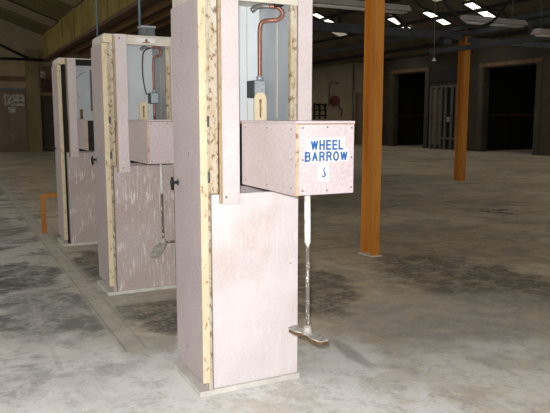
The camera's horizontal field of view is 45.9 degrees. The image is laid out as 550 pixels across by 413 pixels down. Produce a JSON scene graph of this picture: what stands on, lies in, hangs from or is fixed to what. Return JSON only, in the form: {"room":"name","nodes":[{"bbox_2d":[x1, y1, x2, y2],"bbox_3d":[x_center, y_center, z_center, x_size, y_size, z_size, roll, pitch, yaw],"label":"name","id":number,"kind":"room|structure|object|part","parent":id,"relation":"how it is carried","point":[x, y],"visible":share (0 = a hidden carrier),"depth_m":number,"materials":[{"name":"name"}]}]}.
{"room":"warehouse","nodes":[
{"label":"warehouse","id":0,"kind":"room"},
{"bbox_2d":[0,0,83,34],"bbox_3d":[-4.159,-6.071,12.939,3.360,1.340,34.520,-4,9,-26],"label":"ceiling","id":1,"kind":"structure","parent":0,"point":[55,9],"depth_m":23.89,"materials":[{"name":"brown wood"}]},
{"bbox_2d":[0,0,58,27],"bbox_3d":[-9.503,-7.400,24.775,2.110,0.806,1.860,-4,9,-26],"label":"window","id":2,"kind":"structure","parent":1,"relation":"attached to","point":[9,5],"depth_m":24.72,"materials":[{"name":"metal"}]},
{"bbox_2d":[58,0,82,6],"bbox_3d":[-7.178,-6.772,20.167,2.110,0.806,1.460,-4,9,-26],"label":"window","id":3,"kind":"structure","parent":1,"relation":"attached to","point":[74,3],"depth_m":20.84,"materials":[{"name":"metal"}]},
{"bbox_2d":[43,0,135,56],"bbox_3d":[-2.650,-5.019,13.771,0.110,1.070,34.390,-4,9,-26],"label":"wall","id":4,"kind":"structure","parent":0,"point":[82,18],"depth_m":21.04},
{"bbox_2d":[0,44,44,60],"bbox_3d":[-13.014,-6.810,27.033,6.500,1.277,0.117,-4,9,-26],"label":"trim","id":5,"kind":"structure","parent":4,"relation":"attached to","point":[25,58],"depth_m":28.00,"materials":[{"name":"metal"}]},
{"bbox_2d":[43,0,154,60],"bbox_3d":[-2.603,-4.448,13.765,0.220,0.100,34.200,-4,9,-26],"label":"trim","id":6,"kind":"structure","parent":4,"relation":"attached to","point":[131,8],"depth_m":17.81,"materials":[{"name":"brown wood"}]},
{"bbox_2d":[297,9,462,40],"bbox_3d":[1.319,-4.357,13.398,6.560,1.480,0.180,-4,9,-26],"label":"trim","id":7,"kind":"structure","parent":4,"relation":"attached to","point":[339,27],"depth_m":14.00,"materials":[{"name":"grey metal"}]},
{"bbox_2d":[56,0,171,56],"bbox_3d":[-1.172,-5.034,14.588,3.360,0.840,34.520,-4,9,-26],"label":"ceiling","id":8,"kind":"structure","parent":0,"point":[155,1],"depth_m":20.24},
{"bbox_2d":[313,0,411,13],"bbox_3d":[1.409,-3.944,10.622,1.910,1.422,0.260,-4,9,-26],"label":"fitting","id":9,"kind":"object","parent":8,"relation":"hanging from","point":[338,4],"visible":0.86,"depth_m":10.58,"materials":[{"name":"grey metal"}]},
{"bbox_2d":[0,19,363,151],"bbox_3d":[-7.088,-6.053,30.747,27.700,6.700,0.300,-4,9,-26],"label":"wall","id":10,"kind":"structure","parent":0,"point":[17,38],"depth_m":35.20,"materials":[{"name":"brown paint"}]},
{"bbox_2d":[0,76,25,80],"bbox_3d":[-15.183,-5.329,26.535,9.400,0.200,0.100,-4,9,-26],"label":"trim","id":11,"kind":"structure","parent":10,"relation":"attached to","point":[2,78],"depth_m":28.33,"materials":[{"name":"brown wood"}]},
{"bbox_2d":[0,88,27,152],"bbox_3d":[-12.669,-3.702,28.003,5.200,2.780,0.140,-4,9,-26],"label":"door","id":12,"kind":"structure","parent":10,"relation":"in","point":[13,126],"depth_m":28.60,"materials":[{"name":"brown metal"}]},
{"bbox_2d":[8,107,15,112],"bbox_3d":[-11.528,-4.228,28.493,0.300,0.250,0.025,-4,9,-26],"label":"notice sheet","id":13,"kind":"object","parent":12,"relation":"attached to","point":[10,109],"visible":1,"depth_m":28.48,"materials":[{"name":"paper"}]},
{"bbox_2d":[4,94,24,105],"bbox_3d":[-11.411,-4.656,28.491,0.840,0.500,0.030,-4,9,-26],"label":"notice board","id":14,"kind":"object","parent":12,"relation":"attached to","point":[9,99],"visible":1,"depth_m":28.47,"materials":[{"name":"paper"}]},
{"bbox_2d":[24,50,42,151],"bbox_3d":[-10.706,-4.657,28.829,0.560,4.450,0.200,-4,9,-26],"label":"trim","id":15,"kind":"structure","parent":10,"relation":"attached to","point":[31,67],"depth_m":28.75,"materials":[{"name":"brown wood"}]},
{"bbox_2d":[39,66,52,92],"bbox_3d":[-10.183,-5.636,28.903,0.520,1.130,0.298,-4,9,-26],"label":"sign","id":16,"kind":"object","parent":10,"relation":"attached to","point":[45,73],"visible":0.85,"depth_m":28.78,"materials":[{"name":"brown wood"}]},
{"bbox_3d":[-10.120,-5.366,28.814,0.440,0.540,0.020,-4,9,-26],"label":"cabinet door","id":17,"kind":"part","parent":16,"relation":"part of","materials":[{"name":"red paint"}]},
{"bbox_2d":[41,95,54,151],"bbox_3d":[-10.015,-3.744,29.353,0.950,2.500,0.110,-4,9,-26],"label":"door","id":18,"kind":"structure","parent":10,"relation":"in","point":[46,100],"depth_m":29.25,"materials":[{"name":"black"}]},
{"bbox_2d":[60,0,171,57],"bbox_3d":[-1.185,-4.864,14.424,1.870,0.504,34.200,-4,9,-26],"label":"trim","id":19,"kind":"structure","parent":10,"relation":"attached to","point":[163,3],"depth_m":19.41,"materials":[{"name":"brown wood"}]},
{"bbox_2d":[313,103,326,118],"bbox_3d":[2.516,-5.198,35.399,0.840,0.850,0.252,-4,9,-26],"label":"coat rack","id":20,"kind":"object","parent":10,"relation":"attached to","point":[314,104],"visible":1,"depth_m":35.39,"materials":[{"name":"black metal"}]},
{"bbox_2d":[328,82,338,104],"bbox_3d":[3.212,-6.160,35.451,0.639,1.246,0.211,5,9,35],"label":"wall lamp","id":21,"kind":"object","parent":10,"relation":"attached to","point":[337,83],"visible":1,"depth_m":35.44,"materials":[{"name":"grey metal"}]},
{"bbox_2d":[330,96,342,116],"bbox_3d":[3.378,-5.511,35.767,0.800,1.122,0.290,-4,9,-26],"label":"hose reel","id":22,"kind":"object","parent":10,"relation":"attached to","point":[334,100],"visible":1,"depth_m":35.56,"materials":[{"name":"red paint"}]},
{"bbox_2d":[352,65,354,123],"bbox_3d":[4.369,-5.654,36.335,0.092,4.400,0.092,-1,8,-4],"label":"trim","id":23,"kind":"structure","parent":10,"relation":"attached to","point":[353,65],"depth_m":36.25,"materials":[{"name":"grey metal"}]},
{"bbox_2d":[297,0,530,46],"bbox_3d":[1.968,-4.865,16.015,2.200,0.809,34.200,-4,9,-26],"label":"trim","id":24,"kind":"structure","parent":10,"relation":"attached to","point":[386,1],"depth_m":15.45,"materials":[{"name":"metal"}]},
{"bbox_2d":[297,17,549,66],"bbox_3d":[7.916,-5.581,18.919,1.900,0.614,34.200,-4,9,-26],"label":"trim","id":25,"kind":"structure","parent":10,"relation":"attached to","point":[525,31],"depth_m":25.06,"materials":[{"name":"metal"}]},
{"bbox_2d":[438,36,450,45],"bbox_3d":[3.772,-3.698,14.496,0.260,0.237,0.244,-4,9,-26],"label":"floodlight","id":26,"kind":"object","parent":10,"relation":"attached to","point":[443,41],"visible":1,"depth_m":14.40,"materials":[{"name":"grey metal"}]},
{"bbox_2d":[0,145,549,412],"bbox_3d":[3.019,-0.737,17.276,33.200,0.200,34.500,-4,9,-26],"label":"floor","id":27,"kind":"structure","parent":0,"point":[452,315],"depth_m":5.11,"materials":[{"name":"concrete"}]},
{"bbox_2d":[40,193,56,232],"bbox_3d":[-2.738,0.070,8.679,0.725,0.520,0.055,-4,9,-26],"label":"barrier","id":28,"kind":"object","parent":27,"relation":"on","point":[43,196],"visible":0.48,"depth_m":8.51,"materials":[{"name":"orange metal"}]},
{"bbox_2d":[51,0,97,246],"bbox_3d":[-2.171,-2.016,7.392,0.714,5.000,1.052,-4,9,-26],"label":"tall cabinet","id":29,"kind":"object","parent":27,"relation":"on","point":[71,77],"visible":0.77,"depth_m":7.63,"materials":[{"name":"white paint"}]},
{"bbox_3d":[-2.554,-0.635,7.688,0.026,2.015,0.438,-4,9,-26],"label":"door","id":30,"kind":"part","parent":29,"relation":"part of","materials":[{"name":"beige wood"}]},
{"bbox_3d":[-2.525,-1.675,7.582,0.075,0.058,0.440,-4,9,-26],"label":"rail","id":31,"kind":"part","parent":29,"relation":"part of","materials":[{"name":"white paint"}]},
{"bbox_3d":[-2.436,-0.588,7.546,0.023,2.070,0.026,-4,9,-26],"label":"frame post","id":32,"kind":"part","parent":29,"relation":"part of","materials":[{"name":"black paint"}]},
{"bbox_3d":[-2.187,-0.110,7.739,0.520,1.070,0.018,-4,9,-26],"label":"panel","id":33,"kind":"part","parent":29,"relation":"part of","materials":[{"name":"pink wood"}]},
{"bbox_3d":[-2.033,-0.770,7.045,0.014,0.324,0.012,-4,9,-26],"label":"edge trim","id":34,"kind":"part","parent":29,"relation":"part of","materials":[{"name":"beige wood"}]},
{"bbox_2d":[91,0,175,295],"bbox_3d":[-1.103,-1.727,5.274,0.714,5.000,1.054,-4,9,-26],"label":"tall cabinet","id":35,"kind":"object","parent":27,"relation":"on","point":[132,74],"visible":0.9,"depth_m":5.54,"materials":[{"name":"white paint"}]},
{"bbox_3d":[-1.485,-0.347,5.571,0.026,2.015,0.438,-4,9,-26],"label":"door","id":36,"kind":"part","parent":35,"relation":"part of","materials":[{"name":"beige wood"}]},
{"bbox_3d":[-1.457,-1.387,5.465,0.075,0.058,0.440,-4,9,-26],"label":"rail","id":37,"kind":"part","parent":35,"relation":"part of","materials":[{"name":"white paint"}]},
{"bbox_3d":[-1.368,-0.300,5.429,0.023,2.070,0.026,-4,9,-26],"label":"frame post","id":38,"kind":"part","parent":35,"relation":"part of","materials":[{"name":"beige wood"}]},
{"bbox_3d":[-1.119,0.178,5.622,0.520,1.070,0.018,-4,9,-26],"label":"panel","id":39,"kind":"part","parent":35,"relation":"part of","materials":[{"name":"pink wood"}]},
{"bbox_3d":[-1.071,-1.380,5.405,0.160,0.040,0.008,-4,9,-26],"label":"name plate","id":40,"kind":"part","parent":35,"relation":"part of","materials":[{"name":"white plastic"}]},
{"bbox_3d":[-1.101,-1.537,5.579,0.130,0.016,0.110,-4,9,-26],"label":"box lid","id":41,"kind":"part","parent":35,"relation":"part of","materials":[{"name":"metal"}]},
{"bbox_3d":[-0.963,-0.482,4.929,0.014,0.324,0.012,-4,9,-26],"label":"edge trim","id":42,"kind":"part","parent":35,"relation":"part of","materials":[{"name":"beige wood"}]},
{"bbox_3d":[-0.942,0.348,5.243,0.090,0.087,0.196,2,8,14],"label":"foot plate","id":43,"kind":"part","parent":35,"relation":"part of","materials":[{"name":"metal"}]},
{"bbox_3d":[-0.919,-0.034,5.286,0.027,0.660,0.021,-4,9,-26],"label":"pedal rod","id":44,"kind":"part","parent":35,"relation":"part of","materials":[{"name":"white metal"}]},
{"bbox_2d":[170,0,354,396],"bbox_3d":[-0.082,-0.055,3.441,0.714,2.180,1.085,-4,9,-26],"label":"tall cabinet","id":45,"kind":"object","parent":27,"relation":"on","point":[247,143],"visible":1,"depth_m":3.52,"materials":[{"name":"white paint"}]},
{"bbox_3d":[-0.568,-0.131,3.662,0.050,0.073,0.035,-4,9,-26],"label":"door handle","id":46,"kind":"part","parent":45,"relation":"part of","materials":[{"name":"black plastic"}]},
{"bbox_3d":[-0.443,-1.113,3.456,0.075,0.058,0.440,-4,9,-26],"label":"rail","id":47,"kind":"part","parent":45,"relation":"part of","materials":[{"name":"white paint"}]},
{"bbox_3d":[-0.471,-0.074,3.561,0.026,2.015,0.438,-4,9,-26],"label":"door","id":48,"kind":"part","parent":45,"relation":"part of","materials":[{"name":"pink wood"}]},
{"bbox_3d":[-0.354,-0.027,3.420,0.023,2.070,0.026,-4,9,-26],"label":"frame post","id":49,"kind":"part","parent":45,"relation":"part of","materials":[{"name":"wood"}]},
{"bbox_3d":[-0.105,0.452,3.613,0.520,1.070,0.018,-4,9,-26],"label":"panel","id":50,"kind":"part","parent":45,"relation":"part of","materials":[{"name":"pink wood"}]},
{"bbox_3d":[0.100,-0.207,2.911,0.014,0.324,0.012,-4,9,-26],"label":"edge trim","id":51,"kind":"part","parent":45,"relation":"part of","materials":[{"name":"beige wood"}]},
{"bbox_3d":[0.157,0.273,3.163,0.034,0.695,0.030,-4,9,-26],"label":"pedal rod","id":52,"kind":"part","parent":45,"relation":"part of","materials":[{"name":"white metal"}]},
{"bbox_3d":[0.164,0.627,3.210,0.072,0.018,0.241,-6,10,-39],"label":"foot plate","id":53,"kind":"part","parent":45,"relation":"part of","materials":[{"name":"metal"}]},
{"bbox_2d":[356,92,362,144],"bbox_3d":[4.877,-4.909,36.427,0.600,2.900,0.290,-4,9,-26],"label":"tall cabinet","id":54,"kind":"object","parent":27,"relation":"on","point":[359,97],"visible":0.44,"depth_m":36.26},
{"bbox_2d":[358,0,384,256],"bbox_3d":[1.050,-1.438,6.932,0.145,3.980,0.255,-4,9,-26],"label":"steel column","id":55,"kind":"structure","parent":27,"relation":"on","point":[374,9],"depth_m":6.99,"materials":[{"name":"orange metal"}]},
{"bbox_3d":[1.050,0.527,7.200,0.145,0.012,0.255,-4,9,-26],"label":"plate","id":56,"kind":"part","parent":55,"relation":"part of","materials":[{"name":"grey metal"}]},
{"bbox_2d":[428,85,456,149],"bbox_3d":[8.050,-4.253,31.128,0.160,3.030,1.900,-4,9,-26],"label":"gate","id":57,"kind":"object","parent":27,"relation":"on","point":[436,95],"visible":0.9,"depth_m":31.12,"materials":[{"name":"metal"}]},
{"bbox_3d":[8.023,-3.280,31.246,0.060,0.070,1.800,-4,9,-26],"label":"rail","id":58,"kind":"part","parent":57,"relation":"part of","materials":[{"name":"grey metal"}]},
{"bbox_3d":[8.045,-5.715,30.926,0.090,0.080,1.900,-4,9,-26],"label":"rail","id":59,"kind":"part","parent":57,"relation":"part of","materials":[{"name":"grey metal"}]},
{"bbox_2d":[454,30,470,181],"bbox_3d":[4.403,-2.334,15.286,0.205,3.500,0.260,-4,9,-26],"label":"steel column","id":60,"kind":"structure","parent":27,"relation":"on","point":[463,56],"depth_m":15.28,"materials":[{"name":"orange paint"}]},
{"bbox_2d":[155,0,549,54],"bbox_3d":[3.327,-5.179,16.838,6.700,1.520,34.520,-4,9,-26],"label":"ceiling","id":61,"kind":"structure","parent":0,"point":[527,7],"depth_m":15.50,"materials":[{"name":"brown wood"}]},
{"bbox_2d":[312,12,325,18],"bbox_3d":[1.149,-5.099,17.341,0.300,0.144,0.310,-4,9,-26],"label":"window","id":62,"kind":"structure","parent":61,"relation":"attached to","point":[315,14],"depth_m":17.30,"materials":[{"name":"white glass"}]},
{"bbox_2d":[330,32,348,36],"bbox_3d":[1.809,-4.864,18.220,0.330,0.155,0.510,-4,9,-26],"label":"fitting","id":63,"kind":"structure","parent":61,"relation":"attached to","point":[334,33],"depth_m":18.29,"materials":[{"name":"white"}]},
{"bbox_2d":[386,16,404,24],"bbox_3d":[2.952,-4.556,15.932,0.370,0.170,0.310,-4,9,-26],"label":"window","id":64,"kind":"structure","parent":61,"relation":"attached to","point":[392,19],"depth_m":15.94,"materials":[{"name":"white glass"}]},
{"bbox_2d":[297,10,549,58],"bbox_3d":[3.399,-4.134,16.836,0.180,0.550,34.200,-4,9,-26],"label":"trim","id":65,"kind":"structure","parent":61,"relation":"attached to","point":[546,13],"depth_m":14.33,"materials":[{"name":"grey metal"}]},
{"bbox_2d":[421,9,439,17],"bbox_3d":[3.542,-4.395,14.831,0.310,0.148,0.310,-4,9,-26],"label":"window","id":66,"kind":"structure","parent":61,"relation":"attached to","point":[430,15],"depth_m":14.83,"materials":[{"name":"white glass"}]},
{"bbox_2d":[432,9,435,60],"bbox_3d":[2.723,-3.641,10.977,0.083,2.314,0.085,7,10,40],"label":"pull cord","id":67,"kind":"object","parent":61,"relation":"hanging from","point":[434,9],"visible":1,"depth_m":11.07,"materials":[{"name":"grey metal"}]},
{"bbox_3d":[2.706,-3.660,10.966,0.054,2.274,0.014,-4,9,-26],"label":"cord","id":68,"kind":"part","parent":67,"relation":"part of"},
{"bbox_2d":[435,18,452,25],"bbox_3d":[3.891,-4.278,15.023,0.310,0.148,0.310,-4,9,-26],"label":"window","id":69,"kind":"structure","parent":61,"relation":"attached to","point":[443,21],"depth_m":15.00,"materials":[{"name":"white glass"}]},
{"bbox_2d":[414,0,508,18],"bbox_3d":[3.433,-4.365,12.760,3.408,1.318,0.040,-4,9,-26],"label":"cable","id":70,"kind":"object","parent":61,"relation":"hanging from","point":[416,1],"visible":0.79,"depth_m":12.95,"materials":[{"name":"rubber"}]},
{"bbox_2d":[443,0,510,27],"bbox_3d":[3.562,-4.021,11.495,2.201,1.701,0.056,-4,9,-26],"label":"cable","id":71,"kind":"object","parent":61,"relation":"hanging from","point":[448,7],"visible":1,"depth_m":11.58,"materials":[{"name":"rubber"}]},
{"bbox_2d":[462,0,495,16],"bbox_3d":[4.347,-4.164,13.768,0.740,0.304,0.310,-4,9,-26],"label":"window","id":72,"kind":"structure","parent":61,"relation":"attached to","point":[471,4],"depth_m":13.72,"materials":[{"name":"white glass"}]},
{"bbox_2d":[460,0,527,27],"bbox_3d":[4.070,-3.923,12.013,1.500,1.125,0.260,-4,9,-26],"label":"fitting","id":73,"kind":"object","parent":61,"relation":"hanging from","point":[469,19],"visible":0.87,"depth_m":12.00,"materials":[{"name":"grey metal"}]},
{"bbox_2d":[531,0,549,36],"bbox_3d":[5.152,-3.620,12.262,0.580,0.817,0.260,-4,9,-26],"label":"fitting","id":74,"kind":"object","parent":61,"relation":"hanging from","point":[539,32],"visible":1,"depth_m":12.18,"materials":[{"name":"grey metal"}]},
{"bbox_2d":[297,11,549,67],"bbox_3d":[7.822,-5.730,19.031,3.350,1.020,34.520,-4,9,-26],"label":"ceiling","id":75,"kind":"structure","parent":0,"point":[417,42],"depth_m":26.75,"materials":[{"name":"grey metal"}]},
{"bbox_2d":[382,39,549,151],"bbox_3d":[13.148,-4.272,21.737,0.300,5.600,34.200,-4,9,-26],"label":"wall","id":76,"kind":"structure","parent":0,"point":[444,61],"depth_m":29.94,"materials":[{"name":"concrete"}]},
{"bbox_2d":[358,53,432,62],"bbox_3d":[9.382,-6.350,23.596,4.462,0.107,26.965,-4,9,-26],"label":"trim","id":77,"kind":"structure","parent":76,"relation":"attached to","point":[427,53],"depth_m":33.57,"materials":[{"name":"metal"}]},
{"bbox_2d":[388,67,430,147],"bbox_3d":[6.921,-5.099,33.743,0.100,4.000,3.210,-4,9,-26],"label":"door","id":78,"kind":"structure","parent":76,"relation":"in","point":[427,70],"depth_m":32.76,"materials":[{"name":"brown wood"}]},
{"bbox_2d":[397,73,424,144],"bbox_3d":[9.470,-5.310,35.001,5.000,4.080,4.250,-4,9,-26],"label":"doorway","id":79,"kind":"structure","parent":76,"relation":"in","point":[411,94],"depth_m":36.20,"materials":[{"name":"black"}]},
{"bbox_2d":[429,70,457,82],"bbox_3d":[8.130,-6.243,31.179,0.068,0.520,2.100,-4,9,-26],"label":"board","id":80,"kind":"object","parent":76,"relation":"attached to","point":[449,75],"visible":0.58,"depth_m":31.17,"materials":[{"name":"grey wood"}]},
{"bbox_2d":[463,37,549,48],"bbox_3d":[9.181,-4.164,17.392,10.660,0.120,0.180,-4,9,-26],"label":"trim","id":81,"kind":"structure","parent":76,"relation":"attached to","point":[471,40],"depth_m":15.71,"materials":[{"name":"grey metal"}]},
{"bbox_2d":[475,57,542,154],"bbox_3d":[9.939,-4.235,27.767,0.100,3.900,3.510,-4,9,-26],"label":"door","id":82,"kind":"structure","parent":76,"relation":"in","point":[539,72],"depth_m":27.01,"materials":[{"name":"wood"}]},
{"bbox_2d":[486,64,536,149],"bbox_3d":[12.489,-4.446,29.025,5.000,3.980,4.550,-4,9,-26],"label":"doorway","id":83,"kind":"structure","parent":76,"relation":"in","point":[511,89],"depth_m":30.65,"materials":[{"name":"black"}]},
{"bbox_2d":[538,54,549,155],"bbox_3d":[13.837,-3.239,20.081,0.060,4.000,14.000,-4,9,-26],"label":"trim","id":84,"kind":"structure","parent":76,"relation":"attached to","point":[544,132],"depth_m":26.00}
]}

